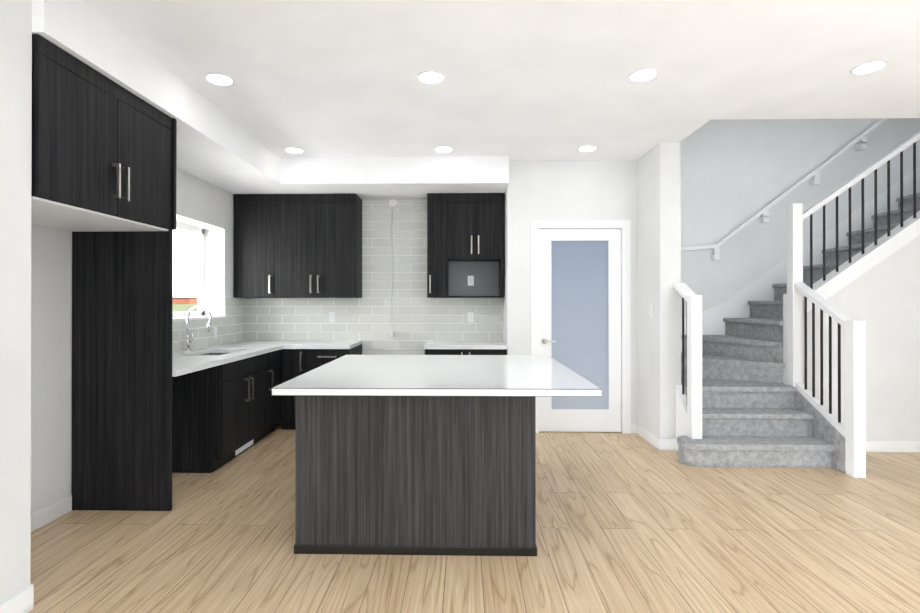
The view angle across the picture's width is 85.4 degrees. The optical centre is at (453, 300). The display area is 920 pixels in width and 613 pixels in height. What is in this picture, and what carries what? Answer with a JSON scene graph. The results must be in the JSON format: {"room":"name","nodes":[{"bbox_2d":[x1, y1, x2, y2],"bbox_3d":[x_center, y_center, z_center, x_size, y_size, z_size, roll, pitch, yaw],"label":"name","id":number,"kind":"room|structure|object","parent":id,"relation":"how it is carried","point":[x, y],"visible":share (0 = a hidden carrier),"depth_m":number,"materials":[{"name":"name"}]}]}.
{"room":"kitchen","nodes":[
{"label":"kitchen","id":0,"kind":"room"},
{"bbox_2d":[0,0,919,604],"bbox_3d":[1.659,-1.451,1.094,8.940,5.600,9.680,0,0,1],"label":"wall","id":1,"kind":"structure","parent":0,"point":[712,182],"depth_m":4.54,"materials":[{"name":"paint"}]},
{"bbox_2d":[0,584,33,612],"bbox_3d":[-1.909,1.294,-0.640,0.014,0.100,5.684,0,0,1],"label":"baseboard","id":2,"kind":"structure","parent":1,"relation":"attached to","point":[22,601],"depth_m":2.13,"materials":[{"name":"white wood"}]},
{"bbox_2d":[31,495,71,531],"bbox_3d":[-2.481,1.304,2.708,0.014,0.100,1.015,0,0,1],"label":"baseboard","id":3,"kind":"structure","parent":1,"relation":"attached to","point":[55,510],"depth_m":3.05,"materials":[{"name":"white wood"}]},
{"bbox_2d":[31,34,176,233],"bbox_3d":[-2.146,-0.817,2.728,0.668,0.717,1.035,0,0,1],"label":"upper cabinet","id":4,"kind":"object","parent":1,"relation":"attached to","point":[104,158],"depth_m":2.59,"materials":[{"name":"black wood"}]},
{"bbox_2d":[172,221,225,320],"bbox_3d":[-2.575,-0.289,4.668,0.277,0.942,1.290,0,0,1],"label":"window","id":5,"kind":"structure","parent":1,"relation":"in","point":[200,232],"depth_m":5.25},
{"bbox_2d":[172,297,247,352],"bbox_3d":[-2.449,0.213,4.528,0.006,0.493,2.550,0,0,1],"label":"tile backsplash","id":6,"kind":"structure","parent":1,"relation":"attached to","point":[232,328],"depth_m":5.17,"materials":[{"name":"grey tile"}]},
{"bbox_2d":[214,327,216,338],"bbox_3d":[-2.431,0.332,5.083,0.006,0.114,0.070,0,0,1],"label":"electrical outlet","id":7,"kind":"object","parent":6,"relation":"attached to","point":[215,332],"visible":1,"depth_m":5.08,"materials":[{"name":"white plastic"}]},
{"bbox_2d":[234,194,274,297],"bbox_3d":[-2.193,-0.598,5.637,0.450,1.137,0.332,0,0,1],"label":"upper cabinet","id":8,"kind":"object","parent":1,"relation":"attached to","point":[254,214],"depth_m":5.47,"materials":[{"name":"black wood"}]},
{"bbox_2d":[275,194,361,297],"bbox_3d":[-1.518,-0.598,5.623,0.901,1.137,0.332,0,0,1],"label":"upper cabinet","id":9,"kind":"object","parent":1,"relation":"attached to","point":[318,237],"depth_m":5.46,"materials":[{"name":"black wood"}]},
{"bbox_2d":[248,200,502,350],"bbox_3d":[-0.930,-0.291,5.781,2.991,1.750,0.006,0,0,1],"label":"tile backsplash","id":10,"kind":"structure","parent":1,"relation":"attached to","point":[416,318],"depth_m":5.77,"materials":[{"name":"grey tile"}]},
{"bbox_2d":[329,312,334,321],"bbox_3d":[-1.415,0.194,5.782,0.070,0.114,0.008,0,0,1],"label":"electrical outlet","id":11,"kind":"object","parent":10,"relation":"attached to","point":[331,316],"visible":1,"depth_m":5.78,"materials":[{"name":"white plastic"}]},
{"bbox_2d":[388,199,396,335],"bbox_3d":[-0.706,-0.381,5.762,0.100,1.590,0.024,0,0,1],"label":"cable","id":12,"kind":"object","parent":10,"relation":"attached to","point":[392,203],"visible":0.98,"depth_m":5.75,"materials":[{"name":"white plastic"}]},
{"bbox_2d":[468,312,473,321],"bbox_3d":[0.194,0.194,5.750,0.070,0.114,0.008,0,0,1],"label":"electrical outlet","id":13,"kind":"object","parent":10,"relation":"attached to","point":[470,316],"visible":1,"depth_m":5.75,"materials":[{"name":"white plastic"}]},
{"bbox_2d":[468,276,473,285],"bbox_3d":[0.194,-0.226,5.719,0.070,0.114,0.008,0,0,1],"label":"outlet","id":14,"kind":"object","parent":10,"relation":"attached to","point":[470,280],"visible":1,"depth_m":5.72,"materials":[{"name":"white plastic"}]},
{"bbox_2d":[427,262,450,297],"bbox_3d":[-0.176,-0.238,5.595,0.224,0.417,0.332,0,0,1],"label":"upper cabinet","id":15,"kind":"object","parent":1,"relation":"attached to","point":[438,273],"depth_m":5.43,"materials":[{"name":"black wood"}]},
{"bbox_2d":[427,193,503,261],"bbox_3d":[0.130,-0.807,5.590,0.837,0.720,0.332,0,0,1],"label":"upper cabinet","id":16,"kind":"object","parent":1,"relation":"attached to","point":[462,227],"depth_m":5.42,"materials":[{"name":"black wood"}]},
{"bbox_2d":[531,220,630,433],"bbox_3d":[1.302,0.268,5.164,1.018,2.187,0.161,0,0,1],"label":"pantry door","id":17,"kind":"structure","parent":1,"relation":"in","point":[580,297],"depth_m":5.15,"materials":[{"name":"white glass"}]},
{"bbox_2d":[633,423,662,450],"bbox_3d":[1.863,1.311,4.810,0.035,0.100,0.604,0,0,1],"label":"baseboard","id":18,"kind":"structure","parent":1,"relation":"attached to","point":[644,433],"depth_m":4.78,"materials":[{"name":"white wood"}]},
{"bbox_2d":[650,305,653,316],"bbox_3d":[1.873,0.103,4.715,0.010,0.114,0.070,0,0,1],"label":"light switch","id":19,"kind":"object","parent":1,"relation":"attached to","point":[651,310],"visible":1,"depth_m":4.70,"materials":[{"name":"white plastic"}]},
{"bbox_2d":[866,440,919,451],"bbox_3d":[4.578,1.310,4.459,2.842,0.100,0.014,0,0,1],"label":"baseboard","id":20,"kind":"structure","parent":1,"relation":"attached to","point":[871,445],"depth_m":4.47,"materials":[{"name":"white wood"}]},
{"bbox_2d":[28,421,919,612],"bbox_3d":[1.685,1.399,1.095,8.990,0.100,9.800,0,0,1],"label":"floor","id":21,"kind":"structure","parent":0,"point":[632,523],"depth_m":2.70,"materials":[{"name":"brown wood"}]},
{"bbox_2d":[199,350,282,441],"bbox_3d":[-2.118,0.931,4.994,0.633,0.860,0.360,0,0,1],"label":"base cabinet","id":22,"kind":"object","parent":21,"relation":"on","point":[245,410],"depth_m":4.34,"materials":[{"name":"black wood"}]},
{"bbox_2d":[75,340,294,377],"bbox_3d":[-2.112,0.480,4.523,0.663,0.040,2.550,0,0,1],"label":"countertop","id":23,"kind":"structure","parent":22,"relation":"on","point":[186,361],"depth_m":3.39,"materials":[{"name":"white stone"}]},
{"bbox_2d":[185,306,210,349],"bbox_3d":[-2.295,0.260,4.491,0.245,0.400,0.112,0,0,1],"label":"faucet","id":24,"kind":"object","parent":23,"relation":"on","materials":[{"name":"silver metal"}]},
{"bbox_2d":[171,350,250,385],"bbox_3d":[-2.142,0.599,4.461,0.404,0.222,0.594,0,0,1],"label":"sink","id":25,"kind":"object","parent":23,"relation":"in","point":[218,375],"depth_m":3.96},
{"bbox_2d":[283,342,358,349],"bbox_3d":[-1.415,0.483,5.463,0.693,0.040,0.642,0,0,1],"label":"countertop","id":26,"kind":"structure","parent":22,"relation":"on","point":[290,345],"depth_m":5.17,"materials":[{"name":"white stone"}]},
{"bbox_2d":[283,350,306,429],"bbox_3d":[-1.672,0.933,5.481,0.278,0.860,0.612,0,0,1],"label":"base cabinet","id":27,"kind":"object","parent":21,"relation":"on","point":[294,361],"depth_m":5.18,"materials":[{"name":"black wood"}]},
{"bbox_2d":[307,342,361,371],"bbox_3d":[-1.302,0.933,5.474,0.463,0.860,0.612,0,0,1],"label":"base cabinet","id":28,"kind":"object","parent":21,"relation":"on","point":[315,358],"depth_m":5.17,"materials":[{"name":"black wood"}]},
{"bbox_2d":[272,355,601,555],"bbox_3d":[-0.077,0.906,3.377,1.705,0.900,1.630,0,0,1],"label":"kitchen island","id":29,"kind":"object","parent":21,"relation":"on","point":[415,454],"visible":1,"depth_m":2.66,"materials":[{"name":"black wood"}]},
{"bbox_2d":[425,350,506,354],"bbox_3d":[0.127,0.933,5.445,0.847,0.860,0.612,0,0,1],"label":"base cabinet","id":30,"kind":"object","parent":21,"relation":"on","point":[427,352],"depth_m":5.14,"materials":[{"name":"black wood"}]},
{"bbox_2d":[424,342,506,349],"bbox_3d":[0.128,0.483,5.431,0.850,0.040,0.642,0,0,1],"label":"countertop","id":31,"kind":"structure","parent":30,"relation":"on","point":[430,345],"depth_m":5.12,"materials":[{"name":"white stone"}]},
{"bbox_2d":[674,118,919,477],"bbox_3d":[3.945,-0.797,4.735,4.111,4.316,1.897,0,0,1],"label":"staircase","id":32,"kind":"structure","parent":21,"relation":"on","point":[746,396],"depth_m":4.47,"materials":[{"name":"grey carpet"}]},
{"bbox_2d":[681,167,919,351],"bbox_3d":[4.043,-0.604,5.075,3.932,2.860,1.215,0,0,1],"label":"skirt","id":33,"kind":"object","parent":32,"relation":"attached to","point":[761,288],"visible":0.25,"depth_m":5.65,"materials":[{"name":"white wood"}]},
{"bbox_2d":[32,0,919,199],"bbox_3d":[1.659,-2.818,1.098,8.940,3.266,9.680,0,0,1],"label":"ceiling","id":34,"kind":"structure","parent":0,"point":[342,96],"depth_m":3.17,"materials":[{"name":"paint"}]},
{"bbox_2d":[205,73,233,85],"bbox_3d":[-1.527,-1.440,3.249,0.176,0.008,0.176,0,0,1],"label":"recessed light","id":35,"kind":"object","parent":34,"relation":"in","point":[219,79],"visible":1,"depth_m":3.24,"materials":[{"name":"white"}]},
{"bbox_2d":[285,147,303,152],"bbox_3d":[-1.526,-1.435,4.770,0.176,0.008,0.176,0,0,1],"label":"recessed light","id":36,"kind":"object","parent":34,"relation":"in","point":[294,150],"visible":1,"depth_m":4.76,"materials":[{"name":"white"}]},
{"bbox_2d":[417,71,444,83],"bbox_3d":[-0.147,-1.440,3.221,0.176,0.008,0.176,0,0,1],"label":"recessed light","id":37,"kind":"object","parent":34,"relation":"in","point":[431,77],"visible":1,"depth_m":3.21,"materials":[{"name":"white"}]},
{"bbox_2d":[434,146,452,151],"bbox_3d":[-0.096,-1.435,4.741,0.176,0.008,0.176,0,0,1],"label":"recessed light","id":38,"kind":"object","parent":34,"relation":"in","point":[443,149],"visible":0.98,"depth_m":4.73,"materials":[{"name":"white"}]},
{"bbox_2d":[578,145,596,151],"bbox_3d":[1.263,-1.435,4.713,0.176,0.008,0.176,0,0,1],"label":"recessed light","id":39,"kind":"object","parent":34,"relation":"in","point":[586,148],"visible":1,"depth_m":4.70,"materials":[{"name":"white"}]},
{"bbox_2d":[629,69,657,81],"bbox_3d":[1.212,-1.440,3.194,0.176,0.008,0.176,0,0,1],"label":"recessed light","id":40,"kind":"object","parent":34,"relation":"in","point":[642,75],"visible":1,"depth_m":3.18,"materials":[{"name":"white"}]},
{"bbox_2d":[851,60,887,74],"bbox_3d":[2.570,-1.440,3.086,0.176,0.008,0.176,0,0,1],"label":"recessed light","id":41,"kind":"object","parent":34,"relation":"in","point":[869,67],"visible":1,"depth_m":3.08,"materials":[{"name":"white"}]},
{"label":"outside","id":42,"kind":"structure","parent":0,"visible":0},
{"bbox_2d":[172,304,196,311],"bbox_3d":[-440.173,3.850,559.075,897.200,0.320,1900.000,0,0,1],"label":"ground","id":43,"kind":"structure","parent":42,"point":[180,307],"depth_m":174.39,"materials":[{"name":"green plant"}]},
{"bbox_2d":[172,252,196,303],"bbox_3d":[-146.073,-1.625,354.736,230.620,9.380,557.620,0,0,1],"label":"buildings","id":44,"kind":"structure","parent":43,"relation":"on","point":[183,300],"depth_m":440.02,"materials":[{"name":"brick"}]}
]}

